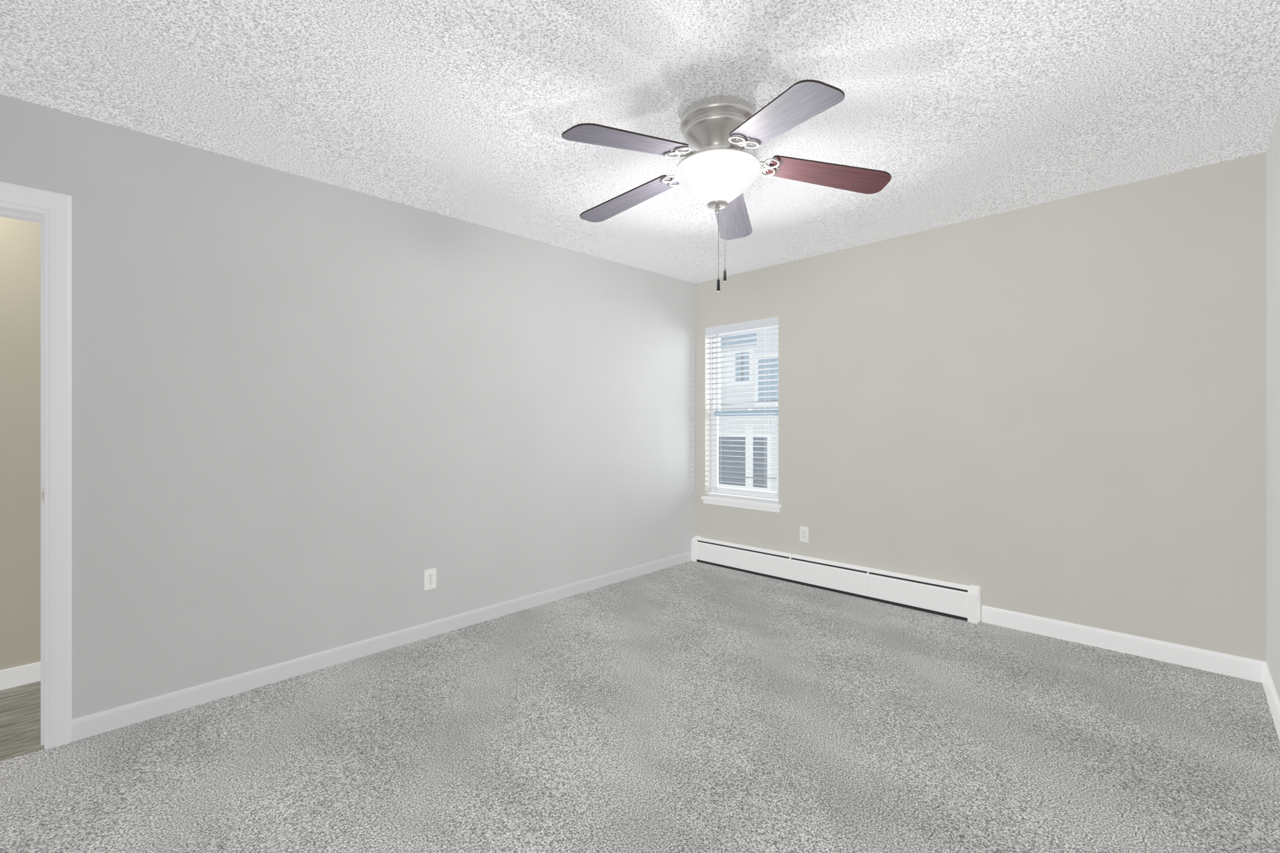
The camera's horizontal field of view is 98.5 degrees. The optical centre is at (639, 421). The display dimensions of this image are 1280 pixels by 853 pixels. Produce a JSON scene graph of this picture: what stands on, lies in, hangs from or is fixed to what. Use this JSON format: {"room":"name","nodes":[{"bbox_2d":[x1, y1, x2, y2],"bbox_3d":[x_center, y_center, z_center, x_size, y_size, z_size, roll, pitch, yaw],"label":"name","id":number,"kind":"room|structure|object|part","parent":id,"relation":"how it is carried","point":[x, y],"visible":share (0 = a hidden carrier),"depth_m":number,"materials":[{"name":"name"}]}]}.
{"room":"empty bedroom","nodes":[
{"label":"empty bedroom","id":0,"kind":"room"},
{"bbox_2d":[0,216,40,670],"bbox_3d":[-3.122,0.033,2.545,0.140,2.470,4.000,0,0,45],"label":"wall","id":1,"kind":"structure","parent":0,"point":[20,443],"depth_m":2.61,"materials":[{"name":"paint"}]},
{"bbox_2d":[0,661,40,690],"bbox_3d":[-3.068,1.210,2.491,0.013,0.112,3.600,0,0,45],"label":"baseboard","id":2,"kind":"structure","parent":1,"relation":"attached to","point":[19,675],"depth_m":2.61,"materials":[{"name":"white wood"}]},
{"bbox_2d":[0,681,44,761],"bbox_3d":[-2.816,1.311,2.243,1.000,0.143,4.000,0,0,45],"label":"floor","id":3,"kind":"structure","parent":0,"point":[20,720],"depth_m":2.30,"materials":[{"name":"wood"}]},
{"bbox_2d":[0,94,694,719],"bbox_3d":[-1.246,0.015,3.223,0.140,2.470,5.080,0,0,45],"label":"wall","id":4,"kind":"structure","parent":0,"point":[311,417],"depth_m":2.76,"materials":[{"name":"paint"}]},
{"bbox_2d":[0,181,71,749],"bbox_3d":[-2.580,0.190,1.870,0.174,2.130,0.910,0,0,45],"label":"door frame","id":5,"kind":"structure","parent":4,"relation":"attached to","point":[55,209],"depth_m":2.11,"materials":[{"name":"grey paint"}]},
{"bbox_2d":[71,551,691,741],"bbox_3d":[-1.191,1.194,3.169,0.013,0.109,4.800,0,0,45],"label":"baseboard","id":6,"kind":"structure","parent":4,"relation":"attached to","point":[118,717],"depth_m":2.76,"materials":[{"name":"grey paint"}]},
{"bbox_2d":[424,568,436,590],"bbox_3d":[-1.202,0.907,3.162,0.007,0.115,0.070,0,0,45],"label":"electrical outlet","id":7,"kind":"object","parent":4,"relation":"attached to","point":[430,579],"visible":1,"depth_m":3.16,"materials":[{"name":"white plastic"}]},
{"bbox_2d":[0,560,1279,852],"bbox_3d":[0.046,1.285,1.948,3.490,0.169,5.080,0,0,45],"label":"floor","id":8,"kind":"structure","parent":0,"point":[692,707],"depth_m":2.06,"materials":[{"name":"grey carpet"}]},
{"bbox_2d":[0,0,1279,283],"bbox_3d":[-0.003,-1.275,1.998,3.630,0.170,5.080,0,0,45],"label":"ceiling","id":9,"kind":"structure","parent":0,"point":[945,112],"depth_m":2.05,"materials":[{"name":"white paint"}]},
{"bbox_2d":[561,79,891,291],"bbox_3d":[0.273,-0.868,2.197,1.307,0.698,1.300,0,0,45],"label":"fan","id":10,"kind":"object","parent":9,"relation":"hanging from","point":[720,171],"visible":1,"depth_m":2.10,"materials":[{"name":"grey wood"}]},
{"bbox_3d":[-0.044,-0.982,1.931,0.478,0.006,0.162,-11,13,-37],"label":"blade","id":11,"kind":"part","parent":10,"relation":"part of","materials":[{"name":"grey wood"}]},
{"bbox_3d":[-0.057,-0.982,2.453,0.478,0.006,0.162,-11,0,34],"label":"blade","id":12,"kind":"part","parent":10,"relation":"part of","materials":[{"name":"grey wood"}]},
{"bbox_3d":[0.309,-0.933,2.201,0.343,0.141,0.343,0,0,45],"label":"lamp shade","id":13,"kind":"part","parent":10,"relation":"part of","materials":[{"name":"white glass"}]},
{"bbox_3d":[0.313,-0.675,2.201,0.013,0.314,0.014,0,0,45],"label":"pull chain","id":14,"kind":"part","parent":10,"relation":"part of","materials":[{"name":"silver metal"}]},
{"bbox_3d":[0.365,-0.807,2.371,0.013,0.411,0.014,0,0,45],"label":"pull chain","id":15,"kind":"part","parent":10,"relation":"part of","materials":[{"name":"silver metal"}]},
{"bbox_3d":[0.436,-0.986,2.627,0.162,0.006,0.478,-6,-11,16],"label":"blade","id":16,"kind":"part","parent":10,"relation":"part of","materials":[{"name":"grey wood"}]},
{"label":"blade","id":17,"kind":"part","parent":10,"relation":"part of","materials":[{"name":"grey wood"}]},
{"bbox_3d":[0.754,-0.988,2.212,0.478,0.006,0.162,9,-6,-1],"label":"blade","id":18,"kind":"part","parent":10,"relation":"part of","materials":[{"name":"brown wood"}]},
{"bbox_2d":[695,151,1266,661],"bbox_3d":[1.781,-0.009,3.707,3.490,2.461,0.140,0,0,45],"label":"wall","id":19,"kind":"structure","parent":0,"point":[1054,410],"depth_m":3.11,"materials":[{"name":"paint"}]},
{"bbox_2d":[701,495,781,512],"bbox_3d":[0.841,0.683,4.570,0.764,0.065,0.112,0,0,45],"label":"window sill","id":20,"kind":"structure","parent":19,"relation":"attached to","point":[765,506],"depth_m":4.52,"materials":[{"name":"white wood"}]},
{"bbox_2d":[710,324,778,503],"bbox_3d":[0.899,-0.080,4.629,0.720,1.469,0.055,0,0,45],"label":"window","id":21,"kind":"structure","parent":19,"relation":"in","point":[713,467],"depth_m":4.69,"materials":[{"name":"white plastic"}]},
{"bbox_2d":[705,316,778,503],"bbox_3d":[0.842,-0.085,4.571,0.714,1.456,0.075,0,0,45],"label":"window blinds","id":22,"kind":"object","parent":21,"relation":"attached to","point":[765,322],"visible":0.88,"depth_m":4.55,"materials":[{"name":"grey plastic"}]},
{"bbox_2d":[800,526,808,542],"bbox_3d":[1.233,0.850,4.143,0.070,0.115,0.007,0,0,45],"label":"electrical outlet","id":23,"kind":"object","parent":19,"relation":"attached to","point":[804,534],"visible":1,"depth_m":4.14,"materials":[{"name":"white plastic"}]},
{"bbox_2d":[691,535,979,623],"bbox_3d":[1.253,1.110,4.076,2.190,0.223,0.071,0,0,45],"label":"heater","id":24,"kind":"object","parent":19,"relation":"attached to","point":[957,601],"visible":1,"depth_m":3.84,"materials":[{"name":"white metal"}]},
{"bbox_2d":[981,605,1266,683],"bbox_3d":[2.466,1.157,2.924,1.135,0.104,0.013,0,0,45],"label":"baseboard","id":25,"kind":"structure","parent":19,"relation":"attached to","point":[1242,667],"depth_m":2.85,"materials":[{"name":"white wood"}]},
{"bbox_2d":[1266,108,1279,701],"bbox_3d":[1.190,-0.005,0.723,0.140,2.469,4.940,0,0,45],"label":"wall","id":26,"kind":"structure","parent":0,"point":[1273,406],"depth_m":2.33,"materials":[{"name":"paint"}]},
{"bbox_2d":[1262,662,1279,741],"bbox_3d":[1.180,1.167,0.821,0.013,0.124,4.787,0,0,45],"label":"baseboard","id":27,"kind":"structure","parent":26,"relation":"attached to","point":[1272,698],"depth_m":2.28,"materials":[{"name":"white wood"}]},
{"label":"outside","id":28,"kind":"structure","parent":0,"visible":0},
{"bbox_2d":[718,330,778,491],"bbox_3d":[1.323,-1.296,11.425,20.000,13.117,4.112,0,0,45],"label":"building","id":29,"kind":"structure","parent":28,"point":[741,470],"depth_m":12.60,"materials":[{"name":"white"}]}
]}

